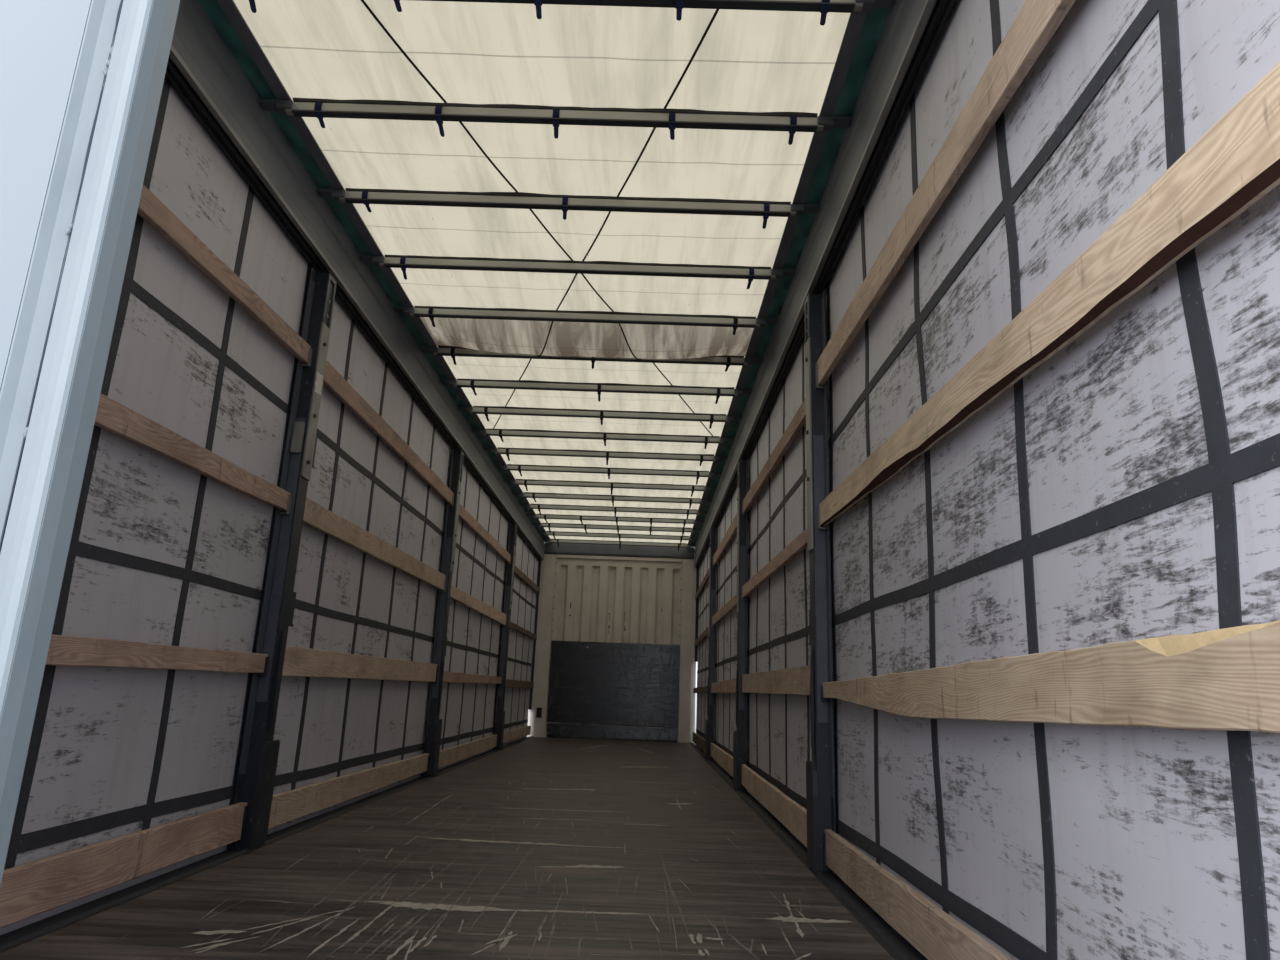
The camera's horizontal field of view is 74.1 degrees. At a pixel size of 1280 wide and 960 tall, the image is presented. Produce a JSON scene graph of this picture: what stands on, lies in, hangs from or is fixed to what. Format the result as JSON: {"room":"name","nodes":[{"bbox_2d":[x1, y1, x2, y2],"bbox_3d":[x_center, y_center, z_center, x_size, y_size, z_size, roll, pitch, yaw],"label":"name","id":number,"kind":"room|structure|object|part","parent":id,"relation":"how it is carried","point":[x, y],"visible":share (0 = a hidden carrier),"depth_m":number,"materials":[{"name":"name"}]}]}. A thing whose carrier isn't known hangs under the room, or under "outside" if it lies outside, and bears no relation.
{"room":"cargo space","nodes":[
{"label":"cargo space","id":0,"kind":"room"},
{"bbox_2d":[0,736,927,959],"bbox_3d":[-0.445,2.381,6.630,2.524,0.040,12.780,2,-14,1],"label":"floor","id":1,"kind":"structure","parent":0,"point":[531,848],"depth_m":3.07,"materials":[{"name":"brown wood"}]},
{"bbox_2d":[227,267,336,850],"bbox_3d":[-1.615,0.271,3.924,0.086,2.656,0.222,2,-14,1],"label":"post","id":2,"kind":"object","parent":1,"relation":"on","point":[259,754],"visible":1,"depth_m":3.84,"materials":[{"name":"black metal"}]},
{"bbox_2d":[0,802,246,927],"bbox_3d":[-1.682,1.054,2.039,0.026,0.155,3.163,2,-14,1],"label":"board","id":3,"kind":"object","parent":2,"relation":"attached to","point":[30,889],"visible":1,"depth_m":2.66,"materials":[{"name":"brown wood"}]},
{"bbox_2d":[46,634,267,672],"bbox_3d":[-1.659,0.432,2.196,0.026,0.104,3.163,2,-14,1],"label":"board","id":4,"kind":"object","parent":2,"relation":"attached to","point":[63,650],"visible":0.88,"depth_m":2.81,"materials":[{"name":"brown wood"}]},
{"bbox_2d":[94,394,290,510],"bbox_3d":[-1.634,-0.254,2.369,0.026,0.150,3.163,2,-14,1],"label":"board","id":5,"kind":"object","parent":2,"relation":"attached to","point":[112,416],"visible":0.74,"depth_m":3.00,"materials":[{"name":"brown wood"}]},
{"bbox_2d":[137,185,310,363],"bbox_3d":[-1.608,-0.951,2.544,0.026,0.167,3.163,2,-14,1],"label":"board","id":6,"kind":"object","parent":2,"relation":"attached to","point":[151,209],"visible":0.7,"depth_m":3.20,"materials":[{"name":"brown wood"}]},
{"bbox_3d":[-1.622,1.350,3.654,0.020,0.431,0.160,2,-14,1],"label":"foot plate","id":7,"kind":"part","parent":2,"relation":"part of","materials":[{"name":"black metal"}]},
{"bbox_3d":[-1.610,0.894,3.769,0.010,0.456,0.038,2,-14,1],"label":"release lever","id":8,"kind":"part","parent":2,"relation":"part of","materials":[{"name":"black metal"}]},
{"bbox_3d":[-1.646,0.135,3.874,0.002,2.300,0.058,2,-14,1],"label":"flange plate","id":9,"kind":"part","parent":2,"relation":"part of","materials":[{"name":"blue metal"}]},
{"bbox_3d":[-1.626,0.336,3.850,0.050,1.300,0.008,2,-14,1],"label":"web plate","id":10,"kind":"part","parent":2,"relation":"part of","materials":[{"name":"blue metal"}]},
{"bbox_2d":[268,753,428,828],"bbox_3d":[-1.676,1.841,5.168,0.026,0.141,3.061,2,-14,1],"label":"board","id":11,"kind":"object","parent":2,"relation":"attached to","point":[287,806],"visible":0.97,"depth_m":4.67,"materials":[{"name":"beige wood"}]},
{"bbox_2d":[282,646,437,681],"bbox_3d":[-1.652,1.184,5.333,0.026,0.152,3.061,2,-14,1],"label":"board","id":12,"kind":"object","parent":2,"relation":"attached to","point":[298,661],"visible":0.94,"depth_m":4.80,"materials":[{"name":"beige wood"}]},
{"bbox_2d":[303,497,445,589],"bbox_3d":[-1.625,0.483,5.510,0.026,0.144,3.061,2,-14,1],"label":"board","id":13,"kind":"object","parent":2,"relation":"attached to","point":[316,516],"visible":0.98,"depth_m":5.01,"materials":[{"name":"beige wood"}]},
{"bbox_2d":[323,360,452,504],"bbox_3d":[-1.600,-0.210,5.684,0.026,0.123,3.061,2,-14,1],"label":"board","id":14,"kind":"object","parent":2,"relation":"attached to","point":[334,381],"visible":0.97,"depth_m":5.19,"materials":[{"name":"brown wood"}]},
{"bbox_2d":[421,449,463,776],"bbox_3d":[-1.609,1.047,7.003,0.086,2.656,0.222,2,-14,1],"label":"post","id":15,"kind":"object","parent":1,"relation":"on","point":[433,729],"visible":1,"depth_m":6.93,"materials":[{"name":"black metal"}]},
{"bbox_2d":[165,0,544,560],"bbox_3d":[-1.588,-0.429,7.312,0.108,0.342,12.725,2,-14,1],"label":"rail","id":16,"kind":"object","parent":15,"relation":"on","point":[201,67],"visible":0.94,"depth_m":3.92,"materials":[{"name":"grey metal"}]},
{"bbox_2d":[0,0,179,885],"bbox_3d":[-1.022,-0.604,0.766,1.266,3.100,0.038,2,-14,1],"label":"door","id":17,"kind":"structure","parent":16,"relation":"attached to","point":[81,81],"depth_m":0.64,"materials":[{"name":"white metal"}]},
{"bbox_2d":[4,665,251,869],"bbox_3d":[-1.708,0.944,2.981,0.019,0.545,1.316,2,-14,1],"label":"curtain","id":18,"kind":"object","parent":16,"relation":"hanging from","point":[114,752],"depth_m":2.79,"materials":[{"name":"white fabric"}]},
{"bbox_2d":[52,425,275,652],"bbox_3d":[-1.683,0.285,3.147,0.019,0.655,1.315,2,-14,1],"label":"curtain","id":19,"kind":"object","parent":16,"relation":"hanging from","point":[164,551],"depth_m":2.98,"materials":[{"name":"white fabric"}]},
{"bbox_2d":[101,213,297,486],"bbox_3d":[-1.657,-0.424,3.326,0.019,0.654,1.315,2,-14,1],"label":"curtain","id":20,"kind":"object","parent":16,"relation":"hanging from","point":[184,355],"depth_m":3.16,"materials":[{"name":"white fabric"}]},
{"bbox_2d":[143,77,311,335],"bbox_3d":[-1.635,-1.013,3.478,0.019,0.415,1.323,2,-14,1],"label":"curtain","id":21,"kind":"object","parent":16,"relation":"hanging from","point":[187,170],"depth_m":3.31,"materials":[{"name":"white fabric"}]},
{"bbox_2d":[273,676,429,794],"bbox_3d":[-1.703,1.531,5.318,0.019,0.552,2.870,2,-14,1],"label":"curtain","id":22,"kind":"object","parent":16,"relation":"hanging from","point":[326,728],"depth_m":4.86,"materials":[{"name":"white fabric"}]},
{"bbox_2d":[286,523,438,663],"bbox_3d":[-1.677,0.843,5.491,0.019,0.608,2.870,2,-14,1],"label":"curtain","id":23,"kind":"object","parent":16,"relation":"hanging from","point":[349,600],"depth_m":5.02,"materials":[{"name":"white fabric"}]},
{"bbox_2d":[306,384,446,571],"bbox_3d":[-1.651,0.136,5.670,0.019,0.616,2.870,2,-14,1],"label":"curtain","id":24,"kind":"object","parent":16,"relation":"hanging from","point":[356,476],"depth_m":5.21,"materials":[{"name":"white fabric"}]},
{"bbox_2d":[326,297,451,486],"bbox_3d":[-1.629,-0.451,5.826,0.019,0.357,2.853,2,-14,1],"label":"curtain","id":25,"kind":"object","parent":16,"relation":"hanging from","point":[350,352],"depth_m":5.37,"materials":[{"name":"white fabric"}]},
{"bbox_2d":[439,682,496,749],"bbox_3d":[-1.697,2.332,8.507,0.019,0.575,2.815,2,-14,1],"label":"curtain","id":26,"kind":"object","parent":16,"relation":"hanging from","point":[467,710],"depth_m":8.29,"materials":[{"name":"white fabric"}]},
{"bbox_2d":[444,598,501,675],"bbox_3d":[-1.672,1.673,8.673,0.019,0.624,2.819,2,-14,1],"label":"curtain","id":27,"kind":"object","parent":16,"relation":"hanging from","point":[473,638],"depth_m":8.41,"materials":[{"name":"white fabric"}]},
{"bbox_2d":[451,516,506,612],"bbox_3d":[-1.646,0.957,8.854,0.019,0.628,2.817,2,-14,1],"label":"curtain","id":28,"kind":"object","parent":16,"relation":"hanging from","point":[479,571],"depth_m":8.64,"materials":[{"name":"white fabric"}]},
{"bbox_3d":[-1.616,2.127,6.732,0.020,0.431,0.160,2,-14,1],"label":"foot plate","id":29,"kind":"part","parent":15,"relation":"part of","materials":[{"name":"black metal"}]},
{"bbox_3d":[-1.640,0.911,6.952,0.002,2.300,0.058,2,-14,1],"label":"flange plate","id":30,"kind":"part","parent":15,"relation":"part of","materials":[{"name":"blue metal"}]},
{"bbox_3d":[-1.604,1.671,6.848,0.010,0.456,0.038,2,-14,1],"label":"release lever","id":31,"kind":"part","parent":15,"relation":"part of","materials":[{"name":"black metal"}]},
{"bbox_3d":[-1.620,1.113,6.929,0.050,1.300,0.008,2,-14,1],"label":"web plate","id":32,"kind":"part","parent":15,"relation":"part of","materials":[{"name":"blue metal"}]},
{"bbox_2d":[438,734,496,767],"bbox_3d":[-1.670,2.633,8.281,0.026,0.142,3.136,2,-14,1],"label":"board","id":33,"kind":"object","parent":15,"relation":"attached to","point":[456,753],"visible":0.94,"depth_m":8.05,"materials":[{"name":"beige wood"}]},
{"bbox_2d":[443,671,501,683],"bbox_3d":[-1.646,1.983,8.445,0.026,0.102,3.136,2,-14,1],"label":"board","id":34,"kind":"object","parent":15,"relation":"attached to","point":[450,677],"visible":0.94,"depth_m":8.08,"materials":[{"name":"brown wood"}]},
{"bbox_2d":[450,585,505,624],"bbox_3d":[-1.620,1.291,8.619,0.026,0.132,3.136,2,-14,1],"label":"board","id":35,"kind":"object","parent":15,"relation":"attached to","point":[462,597],"visible":0.95,"depth_m":8.38,"materials":[{"name":"beige wood"}]},
{"bbox_2d":[459,504,510,562],"bbox_3d":[-1.594,0.586,8.797,0.026,0.121,3.136,2,-14,1],"label":"board","id":36,"kind":"object","parent":15,"relation":"attached to","point":[464,514],"visible":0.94,"depth_m":8.51,"materials":[{"name":"brown wood"}]},
{"bbox_2d":[492,523,516,749],"bbox_3d":[-1.603,1.841,10.154,0.086,2.656,0.222,2,-14,1],"label":"post","id":37,"kind":"object","parent":1,"relation":"on","point":[499,713],"visible":0.98,"depth_m":10.08,"materials":[{"name":"black metal"}]},
{"bbox_3d":[-1.610,2.921,9.884,0.020,0.431,0.160,2,-14,1],"label":"foot plate","id":38,"kind":"part","parent":37,"relation":"part of","materials":[{"name":"black metal"}]},
{"bbox_3d":[-1.634,1.706,10.104,0.002,2.300,0.058,2,-14,1],"label":"flange plate","id":39,"kind":"part","parent":37,"relation":"part of","materials":[{"name":"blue metal"}]},
{"bbox_3d":[-1.614,1.907,10.081,0.050,1.300,0.008,2,-14,1],"label":"web plate","id":40,"kind":"part","parent":37,"relation":"part of","materials":[{"name":"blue metal"}]},
{"bbox_3d":[-1.598,2.465,9.999,0.010,0.456,0.038,2,-14,1],"label":"release lever","id":41,"kind":"part","parent":37,"relation":"part of","materials":[{"name":"black metal"}]},
{"bbox_2d":[503,726,530,742],"bbox_3d":[-1.664,3.402,11.349,0.026,0.146,2.963,2,-14,1],"label":"board","id":42,"kind":"object","parent":37,"relation":"attached to","point":[510,735],"visible":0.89,"depth_m":11.31,"materials":[{"name":"beige wood"}]},
{"bbox_2d":[505,679,533,687],"bbox_3d":[-1.641,2.773,11.508,0.026,0.099,2.963,2,-14,1],"label":"board","id":43,"kind":"object","parent":37,"relation":"attached to","point":[509,683],"visible":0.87,"depth_m":11.36,"materials":[{"name":"brown wood"}]},
{"bbox_2d":[509,621,536,639],"bbox_3d":[-1.615,2.084,11.682,0.026,0.081,2.963,2,-14,1],"label":"board","id":44,"kind":"object","parent":37,"relation":"attached to","point":[512,625],"visible":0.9,"depth_m":11.47,"materials":[{"name":"brown wood"}]},
{"bbox_2d":[514,565,539,592],"bbox_3d":[-1.589,1.393,11.856,0.026,0.123,2.963,2,-14,1],"label":"board","id":45,"kind":"object","parent":37,"relation":"attached to","point":[517,571],"visible":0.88,"depth_m":11.76,"materials":[{"name":"brown wood"}]},
{"bbox_2d":[705,528,716,760],"bbox_3d":[0.821,1.853,9.775,0.086,2.624,0.222,2,-14,1],"label":"post","id":46,"kind":"object","parent":1,"relation":"on","point":[709,725],"visible":0.98,"depth_m":9.69,"materials":[{"name":"black metal"}]},
{"bbox_2d":[692,732,704,751],"bbox_3d":[0.800,3.454,11.146,0.026,0.138,3.323,2,-14,1],"label":"board","id":47,"kind":"object","parent":46,"relation":"attached to","point":[699,741],"visible":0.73,"depth_m":11.38,"materials":[{"name":"brown wood"}]},
{"bbox_2d":[693,686,707,692],"bbox_3d":[0.824,2.800,11.310,0.026,0.087,3.323,2,-14,1],"label":"board","id":48,"kind":"object","parent":46,"relation":"attached to","point":[698,689],"visible":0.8,"depth_m":11.35,"materials":[{"name":"brown wood"}]},
{"bbox_2d":[694,627,707,646],"bbox_3d":[0.849,2.119,11.482,0.026,0.107,3.323,2,-14,1],"label":"board","id":49,"kind":"object","parent":46,"relation":"attached to","point":[704,634],"visible":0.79,"depth_m":11.53,"materials":[{"name":"brown wood"}]},
{"bbox_2d":[695,569,708,599],"bbox_3d":[0.875,1.423,11.658,0.026,0.110,3.323,2,-14,1],"label":"board","id":50,"kind":"object","parent":46,"relation":"attached to","point":[706,578],"visible":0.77,"depth_m":11.70,"materials":[{"name":"brown wood"}]},
{"bbox_3d":[0.748,2.914,9.510,0.020,0.431,0.160,2,-14,1],"label":"foot plate","id":51,"kind":"part","parent":46,"relation":"part of","materials":[{"name":"black metal"}]},
{"bbox_3d":[0.770,2.459,9.624,0.010,0.456,0.038,2,-14,1],"label":"release lever","id":52,"kind":"part","parent":46,"relation":"part of","materials":[{"name":"black metal"}]},
{"bbox_3d":[0.826,1.903,9.705,0.050,1.300,0.008,2,-14,1],"label":"web plate","id":53,"kind":"part","parent":46,"relation":"part of","materials":[{"name":"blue metal"}]},
{"bbox_3d":[0.860,1.704,9.728,0.002,2.300,0.058,2,-14,1],"label":"flange plate","id":54,"kind":"part","parent":46,"relation":"part of","materials":[{"name":"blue metal"}]},
{"bbox_2d":[733,459,747,790],"bbox_3d":[0.815,1.117,6.857,0.086,2.624,0.222,2,-14,1],"label":"post","id":55,"kind":"object","parent":1,"relation":"on","point":[740,735],"visible":0.97,"depth_m":6.78,"materials":[{"name":"black metal"}]},
{"bbox_2d":[710,743,732,775],"bbox_3d":[0.794,2.647,8.025,0.026,0.148,2.896,2,-14,1],"label":"board","id":56,"kind":"object","parent":55,"relation":"attached to","point":[723,758],"visible":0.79,"depth_m":8.02,"materials":[{"name":"beige wood"}]},
{"bbox_2d":[711,678,735,692],"bbox_3d":[0.819,1.995,8.189,0.026,0.126,2.896,2,-14,1],"label":"board","id":57,"kind":"object","parent":55,"relation":"attached to","point":[727,686],"visible":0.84,"depth_m":8.05,"materials":[{"name":"brown wood"}]},
{"bbox_2d":[712,595,735,625],"bbox_3d":[0.845,1.281,8.369,0.026,0.126,2.896,2,-14,1],"label":"board","id":58,"kind":"object","parent":55,"relation":"attached to","point":[730,605],"visible":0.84,"depth_m":8.35,"materials":[{"name":"brown wood"}]},
{"bbox_2d":[713,514,736,565],"bbox_3d":[0.870,0.610,8.538,0.026,0.141,2.896,2,-14,1],"label":"board","id":59,"kind":"object","parent":55,"relation":"attached to","point":[732,529],"visible":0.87,"depth_m":8.48,"materials":[{"name":"brown wood"}]},
{"bbox_3d":[0.742,2.179,6.591,0.020,0.431,0.160,2,-14,1],"label":"foot plate","id":60,"kind":"part","parent":55,"relation":"part of","materials":[{"name":"black metal"}]},
{"bbox_3d":[0.764,1.723,6.706,0.010,0.456,0.038,2,-14,1],"label":"release lever","id":61,"kind":"part","parent":55,"relation":"part of","materials":[{"name":"black metal"}]},
{"bbox_3d":[0.820,1.167,6.787,0.050,1.300,0.008,2,-14,1],"label":"web plate","id":62,"kind":"part","parent":55,"relation":"part of","materials":[{"name":"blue metal"}]},
{"bbox_3d":[0.855,0.968,6.809,0.002,2.300,0.058,2,-14,1],"label":"flange plate","id":63,"kind":"part","parent":55,"relation":"part of","materials":[{"name":"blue metal"}]},
{"bbox_2d":[694,0,955,568],"bbox_3d":[0.902,-0.327,7.282,0.108,0.376,12.725,2,-14,1],"label":"rail","id":64,"kind":"object","parent":55,"relation":"on","point":[912,29],"visible":0.91,"depth_m":3.51,"materials":[{"name":"grey metal"}]},
{"bbox_2d":[696,0,1279,959],"bbox_3d":[0.873,1.157,6.889,0.022,2.774,12.690,2,-14,1],"label":"curtain","id":65,"kind":"object","parent":64,"relation":"hanging from","point":[1126,487],"visible":0.63,"depth_m":1.76,"materials":[{"name":"white fabric"}]},
{"bbox_2d":[805,289,835,874],"bbox_3d":[0.809,0.369,3.890,0.086,2.624,0.222,2,-14,1],"label":"post","id":66,"kind":"object","parent":1,"relation":"on","point":[820,772],"visible":0.98,"depth_m":3.79,"materials":[{"name":"black metal"}]},
{"bbox_2d":[741,764,806,846],"bbox_3d":[0.788,1.912,5.080,0.026,0.169,2.946,2,-14,1],"label":"board","id":67,"kind":"object","parent":66,"relation":"attached to","point":[792,815],"visible":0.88,"depth_m":4.76,"materials":[{"name":"beige wood"}]},
{"bbox_2d":[743,398,805,512],"bbox_3d":[0.863,-0.106,5.589,0.026,0.184,2.946,2,-14,1],"label":"board","id":68,"kind":"object","parent":66,"relation":"attached to","point":[798,421],"visible":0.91,"depth_m":5.26,"materials":[{"name":"brown wood"}]},
{"bbox_2d":[743,528,806,597],"bbox_3d":[0.839,0.559,5.421,0.026,0.128,2.946,2,-14,1],"label":"board","id":69,"kind":"object","parent":66,"relation":"attached to","point":[799,543],"visible":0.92,"depth_m":5.09,"materials":[{"name":"brown wood"}]},
{"bbox_2d":[742,665,809,695],"bbox_3d":[0.813,1.254,5.246,0.026,0.155,2.946,2,-14,1],"label":"board","id":70,"kind":"object","parent":66,"relation":"attached to","point":[796,680],"visible":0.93,"depth_m":4.83,"materials":[{"name":"beige wood"}]},
{"bbox_3d":[0.758,0.975,3.739,0.010,0.456,0.038,2,-14,1],"label":"release lever","id":71,"kind":"part","parent":66,"relation":"part of","materials":[{"name":"black metal"}]},
{"bbox_3d":[0.737,1.431,3.624,0.020,0.431,0.160,2,-14,1],"label":"foot plate","id":72,"kind":"part","parent":66,"relation":"part of","materials":[{"name":"black metal"}]},
{"bbox_3d":[0.814,0.419,3.820,0.050,1.300,0.008,2,-14,1],"label":"web plate","id":73,"kind":"part","parent":66,"relation":"part of","materials":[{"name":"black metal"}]},
{"bbox_3d":[0.849,0.220,3.842,0.002,2.300,0.058,2,-14,1],"label":"flange plate","id":74,"kind":"part","parent":66,"relation":"part of","materials":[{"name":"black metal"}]},
{"bbox_2d":[825,829,1010,959],"bbox_3d":[0.782,1.147,2.008,0.026,0.142,3.158,2,-14,1],"label":"board","id":75,"kind":"object","parent":66,"relation":"attached to","point":[934,933],"visible":1,"depth_m":2.45,"materials":[{"name":"beige wood"}]},
{"bbox_2d":[817,0,1075,385],"bbox_3d":[0.856,-0.840,2.509,0.026,0.243,3.158,2,-14,1],"label":"board","id":76,"kind":"object","parent":66,"relation":"attached to","point":[1036,22],"visible":1,"depth_m":2.25,"materials":[{"name":"beige wood"}]},
{"bbox_2d":[819,62,1279,526],"bbox_3d":[0.831,-0.174,2.341,0.026,0.211,3.158,2,-14,1],"label":"board","id":77,"kind":"object","parent":66,"relation":"attached to","point":[1235,163],"visible":1,"depth_m":1.45,"materials":[{"name":"brown wood"}]},
{"bbox_2d":[822,620,1279,732],"bbox_3d":[0.805,0.531,2.163,0.026,0.163,3.158,2,-14,1],"label":"board","id":78,"kind":"object","parent":66,"relation":"attached to","point":[1226,678],"visible":1,"depth_m":1.41,"materials":[{"name":"brown wood"}]},
{"bbox_2d":[198,0,889,547],"bbox_3d":[-0.339,-0.476,7.324,2.392,0.150,12.729,2,-14,1],"label":"tarpaulin","id":79,"kind":"object","parent":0,"point":[427,53],"visible":0.82,"depth_m":3.89,"materials":[{"name":"fabric"}]},
{"bbox_3d":[-0.348,-1.126,4.719,0.008,0.135,6.522,-3,-15,18],"label":"diagonal cord","id":80,"kind":"part","parent":79,"relation":"part of","materials":[{"name":"black"}]},
{"bbox_2d":[259,99,850,144],"bbox_3d":[-0.348,-1.432,3.419,2.380,0.141,0.060,2,-14,1],"label":"bow","id":81,"kind":"object","parent":79,"relation":"attached to","point":[792,124],"visible":1,"depth_m":3.41,"materials":[{"name":"metal"}]},
{"bbox_2d":[317,189,818,228],"bbox_3d":[-0.347,-1.283,4.029,2.380,0.133,0.060,2,-14,1],"label":"bow","id":82,"kind":"object","parent":79,"relation":"attached to","point":[366,198],"visible":1,"depth_m":4.02,"materials":[{"name":"metal"}]},
{"bbox_2d":[249,0,893,25],"bbox_3d":[-0.349,-1.584,2.817,2.380,0.140,0.060,2,-14,1],"label":"bow","id":83,"kind":"object","parent":79,"relation":"attached to","point":[822,6],"visible":1,"depth_m":2.81,"materials":[{"name":"metal"}]},
{"bbox_2d":[360,255,794,288],"bbox_3d":[-0.345,-1.128,4.640,2.380,0.134,0.060,2,-14,1],"label":"bow","id":84,"kind":"object","parent":79,"relation":"attached to","point":[403,263],"visible":1,"depth_m":4.63,"materials":[{"name":"metal"}]},
{"bbox_2d":[393,306,776,334],"bbox_3d":[-0.344,-0.976,5.253,2.380,0.128,0.060,2,-14,1],"label":"bow","id":85,"kind":"object","parent":79,"relation":"attached to","point":[431,313],"visible":1,"depth_m":5.25,"materials":[{"name":"metal"}]},
{"bbox_2d":[419,346,762,371],"bbox_3d":[-0.343,-0.824,5.860,2.380,0.126,0.060,2,-14,1],"label":"bow","id":86,"kind":"object","parent":79,"relation":"attached to","point":[452,352],"visible":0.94,"depth_m":5.85,"materials":[{"name":"metal"}]},
{"bbox_2d":[440,379,751,403],"bbox_3d":[-0.342,-0.665,6.465,2.380,0.139,0.060,2,-14,1],"label":"bow","id":87,"kind":"object","parent":79,"relation":"attached to","point":[472,384],"visible":1,"depth_m":6.46,"materials":[{"name":"metal"}]},
{"bbox_2d":[457,406,741,428],"bbox_3d":[-0.340,-0.517,7.082,2.380,0.124,0.060,2,-14,1],"label":"bow","id":88,"kind":"object","parent":79,"relation":"attached to","point":[475,410],"visible":1,"depth_m":7.08,"materials":[{"name":"metal"}]},
{"bbox_2d":[472,429,733,448],"bbox_3d":[-0.339,-0.366,7.689,2.380,0.120,0.060,2,-14,1],"label":"bow","id":89,"kind":"object","parent":79,"relation":"attached to","point":[500,433],"visible":1,"depth_m":7.68,"materials":[{"name":"metal"}]},
{"bbox_2d":[484,448,727,465],"bbox_3d":[-0.338,-0.210,8.278,2.380,0.135,0.060,2,-14,1],"label":"bow","id":90,"kind":"object","parent":79,"relation":"attached to","point":[607,455],"visible":1,"depth_m":8.27,"materials":[{"name":"metal"}]},
{"bbox_3d":[-0.341,-1.125,4.719,0.008,0.135,6.522,7,-15,-17],"label":"diagonal cord","id":91,"kind":"part","parent":79,"relation":"part of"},
{"bbox_2d":[495,465,721,484],"bbox_3d":[-0.337,-0.053,8.883,2.380,0.143,0.060,2,-14,1],"label":"bow","id":92,"kind":"object","parent":79,"relation":"attached to","point":[519,468],"visible":1,"depth_m":8.88,"materials":[{"name":"metal"}]},
{"bbox_2d":[504,479,715,496],"bbox_3d":[-0.336,0.099,9.500,2.380,0.138,0.060,2,-14,1],"label":"bow","id":93,"kind":"object","parent":79,"relation":"attached to","point":[516,482],"visible":1,"depth_m":9.49,"materials":[{"name":"metal"}]},
{"bbox_2d":[513,493,711,508],"bbox_3d":[-0.335,0.252,10.127,2.380,0.126,0.060,2,-14,1],"label":"bow","id":94,"kind":"object","parent":79,"relation":"attached to","point":[525,495],"visible":1,"depth_m":10.12,"materials":[{"name":"metal"}]},
{"bbox_2d":[520,504,707,518],"bbox_3d":[-0.334,0.412,10.737,2.380,0.140,0.060,2,-14,1],"label":"bow","id":95,"kind":"object","parent":79,"relation":"attached to","point":[552,507],"visible":1,"depth_m":10.73,"materials":[{"name":"metal"}]},
{"bbox_2d":[526,514,703,529],"bbox_3d":[-0.332,0.564,11.337,2.380,0.141,0.060,2,-14,1],"label":"bow","id":96,"kind":"object","parent":79,"relation":"attached to","point":[545,517],"visible":0.98,"depth_m":11.33,"materials":[{"name":"metal"}]},
{"bbox_2d":[532,523,700,537],"bbox_3d":[-0.331,0.714,11.928,2.380,0.143,0.060,2,-14,1],"label":"bow","id":97,"kind":"object","parent":79,"relation":"attached to","point":[549,526],"visible":0.98,"depth_m":11.92,"materials":[{"name":"metal"}]},
{"bbox_2d":[538,531,697,545],"bbox_3d":[-0.330,0.870,12.545,2.380,0.143,0.060,2,-14,1],"label":"bow","id":98,"kind":"object","parent":79,"relation":"attached to","point":[553,534],"visible":0.98,"depth_m":12.54,"materials":[{"name":"metal"}]},
{"bbox_2d":[542,539,695,550],"bbox_3d":[-0.329,1.018,13.161,2.380,0.130,0.060,2,-14,1],"label":"bow","id":99,"kind":"object","parent":79,"relation":"attached to","point":[557,541],"visible":0.96,"depth_m":13.15,"materials":[{"name":"metal"}]},
{"bbox_2d":[527,542,698,742],"bbox_3d":[-0.379,2.486,13.217,2.620,3.000,0.214,2,-14,1],"label":"wall","id":100,"kind":"structure","parent":0,"point":[614,653],"depth_m":13.15,"materials":[{"name":"beige metal"}]},
{"bbox_3d":[-1.349,1.867,13.344,0.016,1.290,0.019,2,-14,1],"label":"edge trim","id":101,"kind":"part","parent":100,"relation":"part of","materials":[{"name":"beige paint"}]},
{"bbox_3d":[-0.421,3.826,12.819,1.985,0.204,0.070,2,-14,1],"label":"toe plate","id":102,"kind":"part","parent":100,"relation":"part of","materials":[{"name":"black metal"}]},
{"bbox_3d":[-0.395,3.122,13.020,1.985,1.220,0.025,2,-14,1],"label":"kick plate","id":103,"kind":"part","parent":100,"relation":"part of","materials":[{"name":"black metal"}]},
{"bbox_3d":[-0.357,1.907,13.376,2.000,1.320,0.062,2,-14,1],"label":"corrugated panel","id":104,"kind":"part","parent":100,"relation":"part of","materials":[{"name":"beige paint"}]},
{"bbox_3d":[0.635,1.936,13.322,0.016,1.290,0.019,2,-14,1],"label":"edge trim","id":105,"kind":"part","parent":100,"relation":"part of","materials":[{"name":"beige paint"}]}
]}

